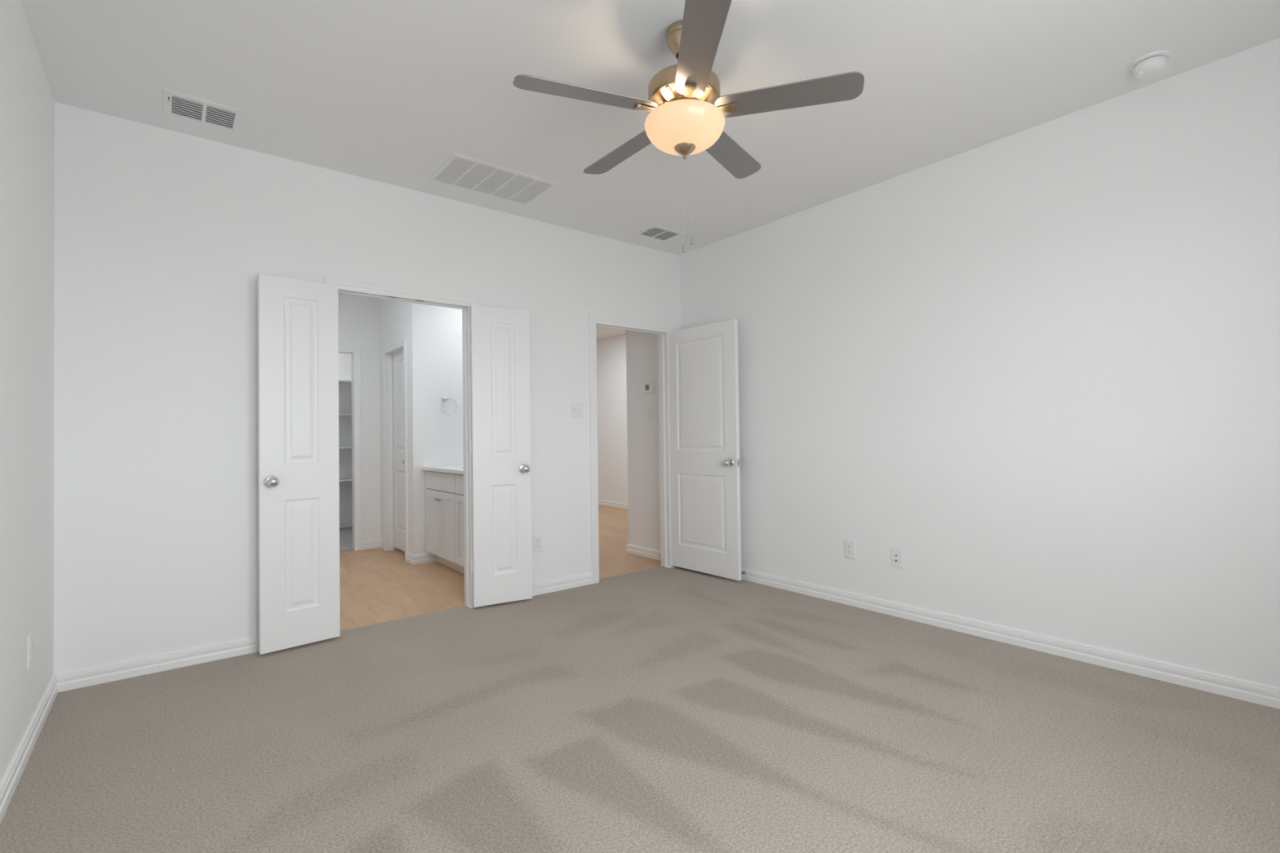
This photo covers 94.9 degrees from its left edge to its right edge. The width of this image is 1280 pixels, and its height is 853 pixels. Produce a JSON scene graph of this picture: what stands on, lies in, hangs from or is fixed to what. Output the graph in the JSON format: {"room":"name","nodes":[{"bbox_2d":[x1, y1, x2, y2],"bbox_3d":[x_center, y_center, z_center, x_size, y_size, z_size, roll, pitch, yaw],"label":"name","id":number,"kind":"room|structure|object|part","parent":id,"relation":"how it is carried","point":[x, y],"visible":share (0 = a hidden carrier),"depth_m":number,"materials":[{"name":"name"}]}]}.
{"room":"empty bedroom","nodes":[
{"label":"empty bedroom","id":0,"kind":"room"},
{"bbox_2d":[0,0,54,782],"bbox_3d":[-1.380,-0.139,0.965,0.120,2.840,4.420,0,-1,-39],"label":"wall","id":1,"kind":"structure","parent":0,"point":[27,103],"depth_m":2.15,"materials":[{"name":"white paint"}]},
{"bbox_2d":[0,674,57,823],"bbox_3d":[-1.348,1.140,1.036,0.016,0.084,4.300,0,-1,-39],"label":"baseboard","id":2,"kind":"structure","parent":1,"relation":"attached to","point":[9,782],"depth_m":2.11,"materials":[{"name":"white wood"}]},
{"bbox_2d":[26,632,32,669],"bbox_3d":[-2.313,0.851,2.231,0.008,0.120,0.076,0,-1,-39],"label":"power outlet","id":3,"kind":"object","parent":1,"relation":"attached to","point":[29,639],"visible":1,"depth_m":2.21,"materials":[{"name":"white plastic"}]},
{"bbox_2d":[338,352,352,521],"bbox_3d":[-3.693,-0.025,6.788,2.250,2.840,1.740,0,-1,-39],"label":"wall","id":4,"kind":"structure","parent":0,"point":[344,359],"depth_m":7.64,"materials":[{"name":"white paint"}]},
{"bbox_2d":[338,379,351,486],"bbox_3d":[-3.936,0.365,7.314,1.208,1.880,0.359,0,-1,-39],"label":"closet shelving","id":5,"kind":"object","parent":4,"relation":"attached to","point":[347,482],"visible":0.02,"depth_m":7.47,"materials":[{"name":"white paint"}]},
{"bbox_3d":[-3.931,0.675,7.309,1.170,0.019,0.358,0,-1,-39],"label":"shelf","id":6,"kind":"part","parent":5,"relation":"part of","materials":[{"name":"white paint"}]},
{"bbox_3d":[-3.937,0.269,7.315,1.170,0.019,0.358,0,-1,-39],"label":"shelf","id":7,"kind":"part","parent":5,"relation":"part of","materials":[{"name":"white paint"}]},
{"bbox_3d":[-3.942,-0.147,7.321,1.170,0.019,0.358,0,-1,-39],"label":"shelf","id":8,"kind":"part","parent":5,"relation":"part of","materials":[{"name":"white paint"}]},
{"bbox_3d":[-3.947,-0.565,7.327,1.170,0.019,0.358,0,-1,-39],"label":"shelf","id":9,"kind":"part","parent":5,"relation":"part of","materials":[{"name":"white paint"}]},
{"bbox_2d":[339,520,352,528],"bbox_3d":[-4.188,1.267,7.311,2.130,0.084,0.016,0,-1,-39],"label":"baseboard","id":10,"kind":"structure","parent":4,"relation":"attached to","point":[343,524],"depth_m":7.61,"materials":[{"name":"white wood"}]},
{"bbox_2d":[339,527,353,551],"bbox_3d":[-3.666,1.344,6.661,2.130,0.098,1.680,0,-1,-39],"label":"floor","id":11,"kind":"structure","parent":0,"point":[346,533],"depth_m":6.74,"materials":[{"name":"grey carpet"}]},
{"bbox_2d":[337,293,380,541],"bbox_3d":[-3.352,-0.043,5.870,1.632,2.840,0.120,0,-1,-39],"label":"wall","id":12,"kind":"structure","parent":0,"point":[357,316],"depth_m":6.19,"materials":[{"name":"white paint"}]},
{"bbox_2d":[338,345,362,551],"bbox_3d":[-3.304,0.236,5.889,0.924,2.137,0.140,0,-1,-39],"label":"trim","id":13,"kind":"structure","parent":12,"relation":"attached to","point":[355,351],"depth_m":6.11,"materials":[{"name":"white wood"}]},
{"bbox_2d":[362,539,381,550],"bbox_3d":[-2.822,1.241,6.176,0.185,0.084,0.016,0,-1,-39],"label":"baseboard","id":14,"kind":"structure","parent":12,"relation":"attached to","point":[375,544],"depth_m":6.17,"materials":[{"name":"white wood"}]},
{"bbox_2d":[53,102,680,673],"bbox_3d":[-1.258,-0.097,3.974,4.077,2.840,0.120,0,-1,-39],"label":"wall","id":15,"kind":"structure","parent":0,"point":[164,238],"depth_m":3.08,"materials":[{"name":"white paint"}]},
{"bbox_2d":[53,635,258,692],"bbox_3d":[-2.256,1.181,3.054,1.127,0.084,0.016,0,-1,-39],"label":"baseboard","id":16,"kind":"structure","parent":15,"relation":"attached to","point":[94,675],"depth_m":2.92,"materials":[{"name":"white wood"}]},
{"bbox_2d":[257,273,339,654],"bbox_3d":[-1.885,0.192,3.270,0.402,2.026,0.169,0,-1,-44],"label":"door","id":17,"kind":"structure","parent":15,"relation":"in","point":[299,487],"depth_m":3.24,"materials":[{"name":"white wood"}]},
{"bbox_3d":[-1.971,0.295,3.145,0.066,0.066,0.020,0,-1,-44],"label":"knob","id":18,"kind":"part","parent":17,"relation":"part of","materials":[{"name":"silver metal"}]},
{"bbox_2d":[324,275,479,608],"bbox_3d":[-1.499,0.182,3.762,0.942,2.122,0.140,0,-1,-39],"label":"trim","id":19,"kind":"structure","parent":15,"relation":"attached to","point":[346,286],"depth_m":3.97,"materials":[{"name":"white wood"}]},
{"bbox_2d":[468,305,532,607],"bbox_3d":[-0.955,0.191,4.042,0.414,2.026,0.169,0,-1,-30],"label":"door","id":20,"kind":"structure","parent":15,"relation":"in","point":[501,562],"depth_m":4.02,"materials":[{"name":"white wood"}]},
{"bbox_3d":[-0.806,0.294,4.094,0.066,0.066,0.020,0,-1,-30],"label":"knob","id":21,"kind":"part","parent":20,"relation":"part of","materials":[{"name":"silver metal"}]},
{"bbox_2d":[482,573,592,606],"bbox_3d":[-0.728,1.179,4.280,0.908,0.084,0.016,0,-1,-39],"label":"baseboard","id":22,"kind":"structure","parent":15,"relation":"attached to","point":[566,583],"depth_m":4.39,"materials":[{"name":"white wood"}]},
{"bbox_2d":[533,534,542,552],"bbox_3d":[-0.743,0.855,4.281,0.076,0.120,0.008,0,-1,-39],"label":"power outlet","id":23,"kind":"object","parent":15,"relation":"attached to","point":[537,540],"visible":1,"depth_m":4.28,"materials":[{"name":"white plastic"}]},
{"bbox_2d":[570,402,583,417],"bbox_3d":[-0.479,-0.126,4.511,0.116,0.120,0.018,0,-1,-39],"label":"light switch","id":24,"kind":"object","parent":15,"relation":"attached to","point":[576,408],"visible":1,"depth_m":4.51,"materials":[{"name":"white plastic"}]},
{"bbox_2d":[588,313,676,583],"bbox_3d":[-0.080,0.180,4.901,0.882,2.122,0.140,0,-1,-39],"label":"trim","id":25,"kind":"structure","parent":15,"relation":"attached to","point":[594,320],"depth_m":4.94,"materials":[{"name":"white wood"}]},
{"bbox_2d":[378,298,463,555],"bbox_3d":[-2.143,-0.056,6.065,0.738,2.840,1.090,0,-1,-39],"label":"wall","id":26,"kind":"structure","parent":0,"point":[433,334],"depth_m":5.54,"materials":[{"name":"white paint"}]},
{"bbox_2d":[382,337,408,561],"bbox_3d":[-2.381,0.231,5.854,0.140,2.122,0.744,0,-1,-39],"label":"trim","id":27,"kind":"structure","parent":26,"relation":"attached to","point":[399,345],"depth_m":6.07,"materials":[{"name":"white wood"}]},
{"bbox_2d":[391,350,404,551],"bbox_3d":[-2.362,0.235,5.875,0.169,1.998,0.624,0,-1,-39],"label":"door","id":28,"kind":"structure","parent":26,"relation":"in","point":[397,357],"depth_m":5.95,"materials":[{"name":"white wood"}]},
{"bbox_2d":[406,552,436,564],"bbox_3d":[-1.837,1.221,5.674,0.754,0.084,0.179,0,-1,-39],"label":"baseboard","id":29,"kind":"structure","parent":26,"relation":"attached to","point":[412,559],"depth_m":5.44,"materials":[{"name":"white wood"}]},
{"bbox_2d":[440,396,457,414],"bbox_3d":[-1.821,-0.197,5.586,0.156,0.172,0.065,0,-1,-39],"label":"towel ring","id":30,"kind":"object","parent":26,"relation":"attached to","point":[444,398],"visible":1,"depth_m":5.58,"materials":[{"name":"silver metal"}]},
{"bbox_2d":[339,504,661,631],"bbox_3d":[-2.296,1.342,7.549,5.380,0.092,6.950,0,-1,-39],"label":"floor","id":31,"kind":"structure","parent":0,"point":[377,585],"depth_m":4.85,"materials":[{"name":"brown wood"}]},
{"bbox_2d":[425,470,464,573],"bbox_3d":[-1.303,0.818,5.080,0.659,0.860,1.456,0,-1,-39],"label":"vanity cabinet","id":32,"kind":"object","parent":31,"relation":"on","point":[445,539],"visible":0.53,"depth_m":5.09,"materials":[{"name":"white paint"}]},
{"bbox_3d":[-1.867,0.863,5.319,0.018,0.574,0.354,0,-1,-39],"label":"cabinet door","id":33,"kind":"part","parent":32,"relation":"part of","materials":[{"name":"white paint"}]},
{"bbox_3d":[-1.759,0.484,5.184,0.018,0.158,0.714,0,-1,-39],"label":"false drawer","id":34,"kind":"part","parent":32,"relation":"part of","materials":[{"name":"white paint"}]},
{"bbox_2d":[421,464,463,474],"bbox_3d":[-1.311,0.373,5.086,0.663,0.230,1.458,0,-1,-39],"label":"countertop","id":35,"kind":"structure","parent":32,"relation":"on","point":[458,469],"depth_m":5.13,"materials":[{"name":"white stone"}]},
{"bbox_3d":[-1.641,0.856,5.038,0.018,0.574,0.354,0,-1,-39],"label":"cabinet door","id":36,"kind":"part","parent":32,"relation":"part of","materials":[{"name":"white paint"}]},
{"bbox_3d":[-1.308,0.470,4.622,0.018,0.158,0.714,0,-1,-39],"label":"false drawer","id":37,"kind":"part","parent":32,"relation":"part of","materials":[{"name":"white paint"}]},
{"bbox_3d":[-1.416,0.849,4.757,0.018,0.574,0.354,0,-1,-39],"label":"cabinet door","id":38,"kind":"part","parent":32,"relation":"part of","materials":[{"name":"white paint"}]},
{"bbox_2d":[596,333,627,503],"bbox_3d":[-0.364,-0.028,9.535,0.120,2.840,6.325,0,-1,-39],"label":"wall","id":39,"kind":"structure","parent":0,"point":[611,380],"depth_m":9.55,"materials":[{"name":"white paint"}]},
{"bbox_2d":[598,499,627,509],"bbox_3d":[-0.439,1.259,9.520,0.016,0.084,6.205,0,-1,-39],"label":"baseboard","id":40,"kind":"structure","parent":39,"relation":"attached to","point":[617,504],"depth_m":9.51,"materials":[{"name":"white wood"}]},
{"bbox_2d":[0,566,1279,852],"bbox_3d":[0.165,1.187,2.299,3.957,0.012,4.378,0,-1,-39],"label":"floor","id":41,"kind":"structure","parent":0,"point":[661,709],"depth_m":2.19,"materials":[{"name":"carpet"}]},
{"bbox_2d":[20,0,1279,341],"bbox_3d":[-0.472,-1.543,6.346,8.277,0.100,11.620,0,-1,-39],"label":"ceiling","id":42,"kind":"structure","parent":0,"point":[387,91],"depth_m":2.59,"materials":[{"name":"white paint"}]},
{"bbox_2d":[163,88,243,133],"bbox_3d":[-2.113,-1.516,2.844,0.298,0.014,0.264,0,-1,-39],"label":"ceiling vent","id":43,"kind":"object","parent":42,"relation":"in","point":[176,104],"visible":1,"depth_m":2.83,"materials":[{"name":"white metal"}]},
{"bbox_2d":[427,152,559,206],"bbox_3d":[-0.909,-1.523,3.667,0.678,0.006,0.438,0,-1,-39],"label":"ceiling vent","id":44,"kind":"object","parent":42,"relation":"in","point":[460,171],"visible":1,"depth_m":3.64,"materials":[{"name":"white metal"}]},
{"bbox_2d":[635,224,685,242],"bbox_3d":[0.160,-1.518,4.644,0.313,0.014,0.254,0,-1,-39],"label":"ceiling vent","id":45,"kind":"object","parent":42,"relation":"in","point":[655,232],"visible":1,"depth_m":4.64,"materials":[{"name":"white metal"}]},
{"bbox_2d":[512,0,864,253],"bbox_3d":[0.205,-1.147,2.358,1.278,0.824,1.220,-1,-1,34],"label":"ceiling fan","id":46,"kind":"object","parent":42,"relation":"hanging from","point":[688,113],"visible":1,"depth_m":2.20,"materials":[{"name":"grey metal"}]},
{"bbox_3d":[-0.193,-1.230,2.179,0.541,0.006,0.133,0,11,-20],"label":"blade","id":47,"kind":"part","parent":46,"relation":"part of","materials":[{"name":"grey laminate"}]},
{"bbox_3d":[-0.069,-1.225,2.623,0.133,0.006,0.541,-15,8,-37],"label":"blade","id":48,"kind":"part","parent":46,"relation":"part of","materials":[{"name":"grey wood"}]},
{"bbox_3d":[0.176,-1.150,2.314,0.315,0.110,0.315,0,-1,-39],"label":"lamp shade","id":49,"kind":"part","parent":46,"relation":"part of","materials":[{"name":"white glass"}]},
{"bbox_3d":[0.191,-1.238,1.923,0.133,0.006,0.541,11,-1,-2],"label":"blade","id":50,"kind":"part","parent":46,"relation":"part of","materials":[{"name":"grey wood"}]},
{"bbox_3d":[0.393,-1.231,2.642,0.133,0.006,0.541,-16,-9,33],"label":"blade","id":51,"kind":"part","parent":46,"relation":"part of","materials":[{"name":"grey laminate"}]},
{"bbox_3d":[0.553,-1.239,2.209,0.541,0.006,0.133,-1,-13,16],"label":"blade","id":52,"kind":"part","parent":46,"relation":"part of","materials":[{"name":"grey wood"}]},
{"bbox_2d":[1128,49,1171,79],"bbox_3d":[2.204,-1.551,2.541,0.142,0.062,0.142,0,-1,-39],"label":"smoke detector","id":53,"kind":"object","parent":42,"relation":"attached to","point":[1150,64],"visible":1,"depth_m":2.51,"materials":[{"name":"white plastic"}]},
{"bbox_2d":[626,37,1279,687],"bbox_3d":[1.550,-0.135,3.828,0.120,2.840,5.215,0,-1,-39],"label":"wall","id":54,"kind":"structure","parent":0,"point":[1038,366],"depth_m":3.07,"materials":[{"name":"white paint"}]},
{"bbox_2d":[626,543,661,560],"bbox_3d":[0.135,1.195,5.580,0.136,0.084,0.691,0,-1,-39],"label":"baseboard","id":55,"kind":"structure","parent":54,"relation":"attached to","point":[634,549],"depth_m":5.59,"materials":[{"name":"white wood"}]},
{"bbox_2d":[644,382,653,393],"bbox_3d":[0.086,-0.362,5.537,0.023,0.094,0.112,0,-1,-39],"label":"thermostat","id":56,"kind":"object","parent":54,"relation":"attached to","point":[649,387],"visible":1,"depth_m":5.52,"materials":[{"name":"white plastic"}]},
{"bbox_2d":[667,319,741,580],"bbox_3d":[0.508,0.184,4.825,0.169,2.014,0.782,0,-1,-41],"label":"door","id":57,"kind":"structure","parent":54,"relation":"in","point":[704,462],"depth_m":4.78,"materials":[{"name":"white wood"}]},
{"bbox_3d":[0.695,0.282,4.567,0.020,0.066,0.066,0,-1,-41],"label":"knob","id":58,"kind":"part","parent":57,"relation":"part of","materials":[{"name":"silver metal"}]},
{"bbox_2d":[844,539,855,559],"bbox_3d":[1.397,0.818,3.917,0.008,0.120,0.076,0,-1,-39],"label":"power outlet","id":59,"kind":"object","parent":54,"relation":"attached to","point":[850,552],"visible":1,"depth_m":3.91,"materials":[{"name":"white plastic"}]},
{"bbox_2d":[890,547,902,568],"bbox_3d":[1.598,0.819,3.663,0.012,0.120,0.076,0,-1,-39],"label":"cable plate","id":60,"kind":"object","parent":54,"relation":"attached to","point":[896,554],"visible":1,"depth_m":3.66,"materials":[{"name":"white plastic"}]},
{"bbox_2d":[741,568,1279,709],"bbox_3d":[1.725,1.136,3.503,0.016,0.084,4.300,0,-1,-39],"label":"baseboard","id":61,"kind":"structure","parent":54,"relation":"attached to","point":[1259,693],"depth_m":3.01,"materials":[{"name":"white wood"}]}
]}

